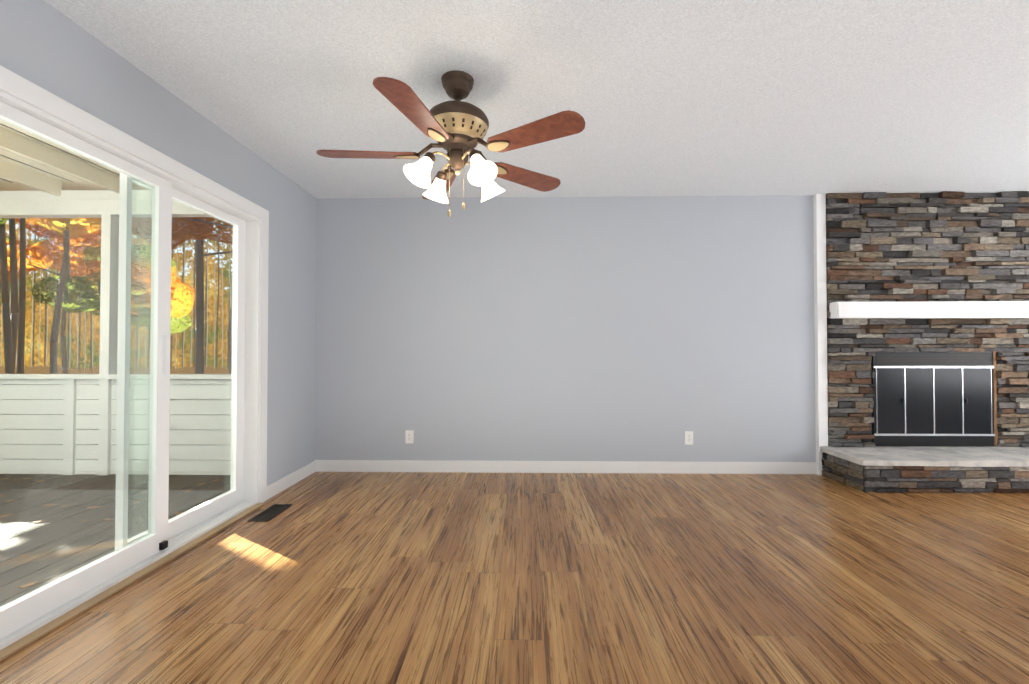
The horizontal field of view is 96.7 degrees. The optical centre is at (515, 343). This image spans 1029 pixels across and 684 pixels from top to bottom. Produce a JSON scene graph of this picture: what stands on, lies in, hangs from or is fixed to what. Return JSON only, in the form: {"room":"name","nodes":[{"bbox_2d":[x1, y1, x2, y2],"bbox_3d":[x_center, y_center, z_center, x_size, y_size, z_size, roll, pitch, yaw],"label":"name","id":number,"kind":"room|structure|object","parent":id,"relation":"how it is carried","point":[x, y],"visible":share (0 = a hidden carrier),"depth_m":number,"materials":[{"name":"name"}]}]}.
{"room":"living room","nodes":[
{"label":"living room","id":0,"kind":"room"},
{"bbox_2d":[0,214,230,474],"bbox_3d":[-3.747,0.011,4.150,3.613,2.340,0.130,0,-1,1],"label":"wall","id":1,"kind":"structure","parent":0,"point":[7,415],"depth_m":4.11,"materials":[{"name":"white paint"}]},
{"bbox_2d":[0,0,316,485],"bbox_3d":[-1.936,-0.134,0.463,0.150,2.440,7.265,0,-1,1],"label":"wall","id":2,"kind":"structure","parent":0,"point":[45,45],"depth_m":2.84,"materials":[{"name":"paint"}]},
{"bbox_2d":[0,190,211,217],"bbox_3d":[-3.860,-1.323,0.553,3.696,0.220,7.335,0,-1,1],"label":"header","id":3,"kind":"object","parent":2,"relation":"attached to","point":[21,200],"depth_m":4.13,"materials":[{"name":"white paint"}]},
{"bbox_2d":[0,120,148,195],"bbox_3d":[-3.961,-1.488,0.510,3.896,0.210,7.840,0,-1,1],"label":"ceiling","id":4,"kind":"structure","parent":3,"relation":"on","point":[12,169],"depth_m":3.72,"materials":[{"name":"beige"}]},
{"bbox_2d":[0,101,245,638],"bbox_3d":[-1.892,0.106,2.272,0.115,1.953,1.846,0,-1,1],"label":"door","id":5,"kind":"structure","parent":2,"relation":"in","point":[24,610],"depth_m":2.25,"materials":[{"name":"white"}]},
{"bbox_2d":[0,503,264,661],"bbox_3d":[-1.796,1.107,2.255,0.051,0.010,1.890,0,-1,1],"label":"trim","id":6,"kind":"structure","parent":2,"relation":"attached to","point":[25,641],"depth_m":2.02,"materials":[{"name":"beige wood"}]},
{"bbox_2d":[0,65,268,649],"bbox_3d":[-1.897,0.070,2.272,0.178,2.085,2.050,0,-1,1],"label":"door frame","id":7,"kind":"structure","parent":2,"relation":"attached to","point":[251,389],"depth_m":2.72,"materials":[{"name":"white wood"}]},
{"bbox_2d":[267,461,315,499],"bbox_3d":[-1.854,1.038,0.437,0.014,0.095,7.250,0,-1,1],"label":"baseboard","id":8,"kind":"structure","parent":2,"relation":"attached to","point":[283,483],"depth_m":3.62,"materials":[{"name":"white wood"}]},
{"bbox_2d":[0,472,1028,683],"bbox_3d":[1.814,1.145,0.370,7.652,0.120,7.565,0,-1,1],"label":"floor","id":9,"kind":"structure","parent":0,"point":[468,578],"depth_m":2.05,"materials":[{"name":"laminate"}]},
{"bbox_2d":[247,504,291,521],"bbox_3d":[-1.623,1.121,3.031,0.130,0.006,0.310,0,-1,1],"label":"floor vent","id":10,"kind":"object","parent":9,"relation":"in","point":[269,513],"visible":1,"depth_m":3.01,"materials":[{"name":"grey metal"}]},
{"bbox_2d":[820,446,1028,492],"bbox_3d":[4.088,1.006,3.675,2.935,0.256,0.519,0,-1,1],"label":"hearth slab","id":11,"kind":"object","parent":9,"relation":"on","point":[926,469],"visible":1,"depth_m":3.46,"materials":[{"name":"grey stone"}]},
{"bbox_2d":[44,0,1028,198],"bbox_3d":[1.814,-1.415,0.408,7.652,0.120,7.565,0,-1,1],"label":"ceiling","id":12,"kind":"structure","parent":0,"point":[733,97],"depth_m":2.34,"materials":[{"name":"white paint"}]},
{"bbox_2d":[316,70,584,216],"bbox_3d":[-0.338,-0.972,2.289,1.286,0.710,1.318,0,-1,1],"label":"ceiling fan","id":13,"kind":"object","parent":12,"relation":"hanging from","point":[456,128],"visible":1,"depth_m":2.19,"materials":[{"name":"brown wood"}]},
{"bbox_2d":[315,195,815,461],"bbox_3d":[1.887,-0.080,4.096,7.652,2.440,0.150,0,-1,1],"label":"wall","id":14,"kind":"structure","parent":0,"point":[650,328],"depth_m":4.05,"materials":[{"name":"paint"}]},
{"bbox_2d":[405,430,413,442],"bbox_3d":[-0.943,0.830,4.058,0.072,0.116,0.008,0,-1,1],"label":"electrical outlet","id":15,"kind":"object","parent":14,"relation":"attached to","point":[409,436],"visible":1,"depth_m":4.06,"materials":[{"name":"white plastic"}]},
{"bbox_2d":[314,460,816,473],"bbox_3d":[0.413,1.087,4.025,4.406,0.103,0.014,0,-1,1],"label":"baseboard","id":16,"kind":"structure","parent":14,"relation":"attached to","point":[676,467],"depth_m":4.02,"materials":[{"name":"white wood"}]},
{"bbox_2d":[685,431,692,444],"bbox_3d":[1.520,0.830,4.010,0.072,0.116,0.008,0,-1,1],"label":"electrical outlet","id":17,"kind":"object","parent":14,"relation":"attached to","point":[688,437],"visible":1,"depth_m":4.01,"materials":[{"name":"white plastic"}]},
{"bbox_2d":[813,194,827,474],"bbox_3d":[2.655,-0.082,3.983,0.079,2.440,0.044,0,-1,1],"label":"trim","id":18,"kind":"structure","parent":14,"relation":"attached to","point":[820,327],"depth_m":3.96,"materials":[{"name":"white wood"}]},
{"bbox_2d":[826,191,1028,446],"bbox_3d":[4.127,-0.083,3.929,2.867,2.441,0.094,0,-1,1],"label":"stone wall","id":19,"kind":"structure","parent":14,"relation":"attached to","point":[923,247],"depth_m":3.93,"materials":[{"name":"grey stone"}]},
{"bbox_2d":[829,301,1028,318],"bbox_3d":[4.136,-0.282,3.883,2.843,0.138,0.108,0,-1,1],"label":"mantel shelf","id":20,"kind":"object","parent":19,"relation":"attached to","point":[939,309],"visible":1,"depth_m":3.84,"materials":[{"name":"white wood"}]},
{"bbox_2d":[871,351,997,445],"bbox_3d":[3.599,0.472,3.942,1.038,0.808,0.071,0,-1,1],"label":"fireplace screen","id":21,"kind":"object","parent":19,"relation":"in","point":[934,398],"visible":0.94,"depth_m":3.92,"materials":[{"name":"black metal"}]},
{"label":"outside","id":22,"kind":"structure","parent":0,"visible":0},
{"bbox_3d":[-30.975,1.887,5.573,58.078,0.350,70.000,0,-1,1],"label":"ground","id":23,"kind":"structure","parent":22,"visible":0},
{"bbox_2d":[0,220,13,373],"bbox_3d":[-7.811,-3.415,7.070,3.660,10.404,3.401,0,-1,1],"label":"tree","id":24,"kind":"object","parent":23,"relation":"on","point":[6,317],"depth_m":6.89,"materials":[{"name":"brown plant"}]},
{"bbox_2d":[0,218,18,373],"bbox_3d":[-7.884,-3.221,6.908,3.162,10.012,4.991,0,-1,1],"label":"tree","id":25,"kind":"object","parent":23,"relation":"on","point":[14,288],"depth_m":7.38,"materials":[{"name":"brown plant"}]},
{"bbox_2d":[6,218,25,373],"bbox_3d":[-9.769,-4.104,9.054,4.526,11.836,3.463,0,-1,1],"label":"tree","id":26,"kind":"object","parent":23,"relation":"on","point":[22,290],"depth_m":8.94,"materials":[{"name":"brown plant"}]},
{"bbox_2d":[0,218,100,373],"bbox_3d":[-10.075,-2.371,9.805,3.363,8.397,3.127,0,-1,1],"label":"tree","id":27,"kind":"object","parent":23,"relation":"on","point":[59,293],"depth_m":9.69,"materials":[{"name":"brown plant"}]},
{"bbox_2d":[27,253,178,373],"bbox_3d":[-13.963,-2.569,14.838,4.215,8.945,3.298,0,-1,1],"label":"tree","id":28,"kind":"object","parent":23,"relation":"on","point":[65,362],"depth_m":14.64,"materials":[{"name":"brown plant"}]},
{"bbox_2d":[29,218,179,281],"bbox_3d":[-15.134,-3.162,17.304,4.670,10.203,3.156,0,-1,1],"label":"tree","id":29,"kind":"object","parent":23,"relation":"on","point":[79,242],"depth_m":16.65,"materials":[{"name":"brown plant"}]},
{"bbox_2d":[73,218,146,303],"bbox_3d":[-14.241,-3.147,15.557,4.048,10.118,3.549,0,-1,1],"label":"tree","id":30,"kind":"object","parent":23,"relation":"on","point":[90,286],"depth_m":14.12,"materials":[{"name":"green plant"}]},
{"bbox_2d":[31,244,193,333],"bbox_3d":[-13.475,-1.846,15.946,4.474,7.531,4.144,0,-1,1],"label":"tree","id":31,"kind":"object","parent":23,"relation":"on","point":[84,303],"depth_m":15.58,"materials":[{"name":"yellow plant"}]},
{"bbox_2d":[100,217,232,248],"bbox_3d":[-3.212,-2.906,6.189,4.604,9.366,3.868,0,-1,1],"label":"tree","id":32,"kind":"object","parent":23,"relation":"on","point":[191,233],"depth_m":6.37,"materials":[{"name":"brown plant"}]},
{"bbox_2d":[100,217,232,373],"bbox_3d":[-4.414,-3.321,7.492,4.567,10.221,4.056,0,-1,1],"label":"tree","id":33,"kind":"object","parent":23,"relation":"on","point":[198,297],"depth_m":7.46,"materials":[{"name":"brown plant"}]},
{"bbox_2d":[227,295,231,373],"bbox_3d":[-7.516,-2.953,12.639,3.156,9.646,3.137,0,-1,1],"label":"tree","id":34,"kind":"object","parent":23,"relation":"on","point":[229,341],"depth_m":12.11,"materials":[{"name":"brown plant"}]},
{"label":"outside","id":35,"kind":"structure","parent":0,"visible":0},
{"bbox_2d":[0,474,230,605],"bbox_3d":[-3.940,1.203,0.520,3.836,0.167,7.340,0,-1,1],"label":"deck","id":36,"kind":"object","parent":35,"point":[18,508],"depth_m":3.07,"materials":[{"name":"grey wood"}]},
{"bbox_2d":[0,217,232,373],"bbox_3d":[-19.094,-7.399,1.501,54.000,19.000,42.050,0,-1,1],"label":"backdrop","id":37,"kind":"structure","parent":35,"point":[42,312],"depth_m":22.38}
]}

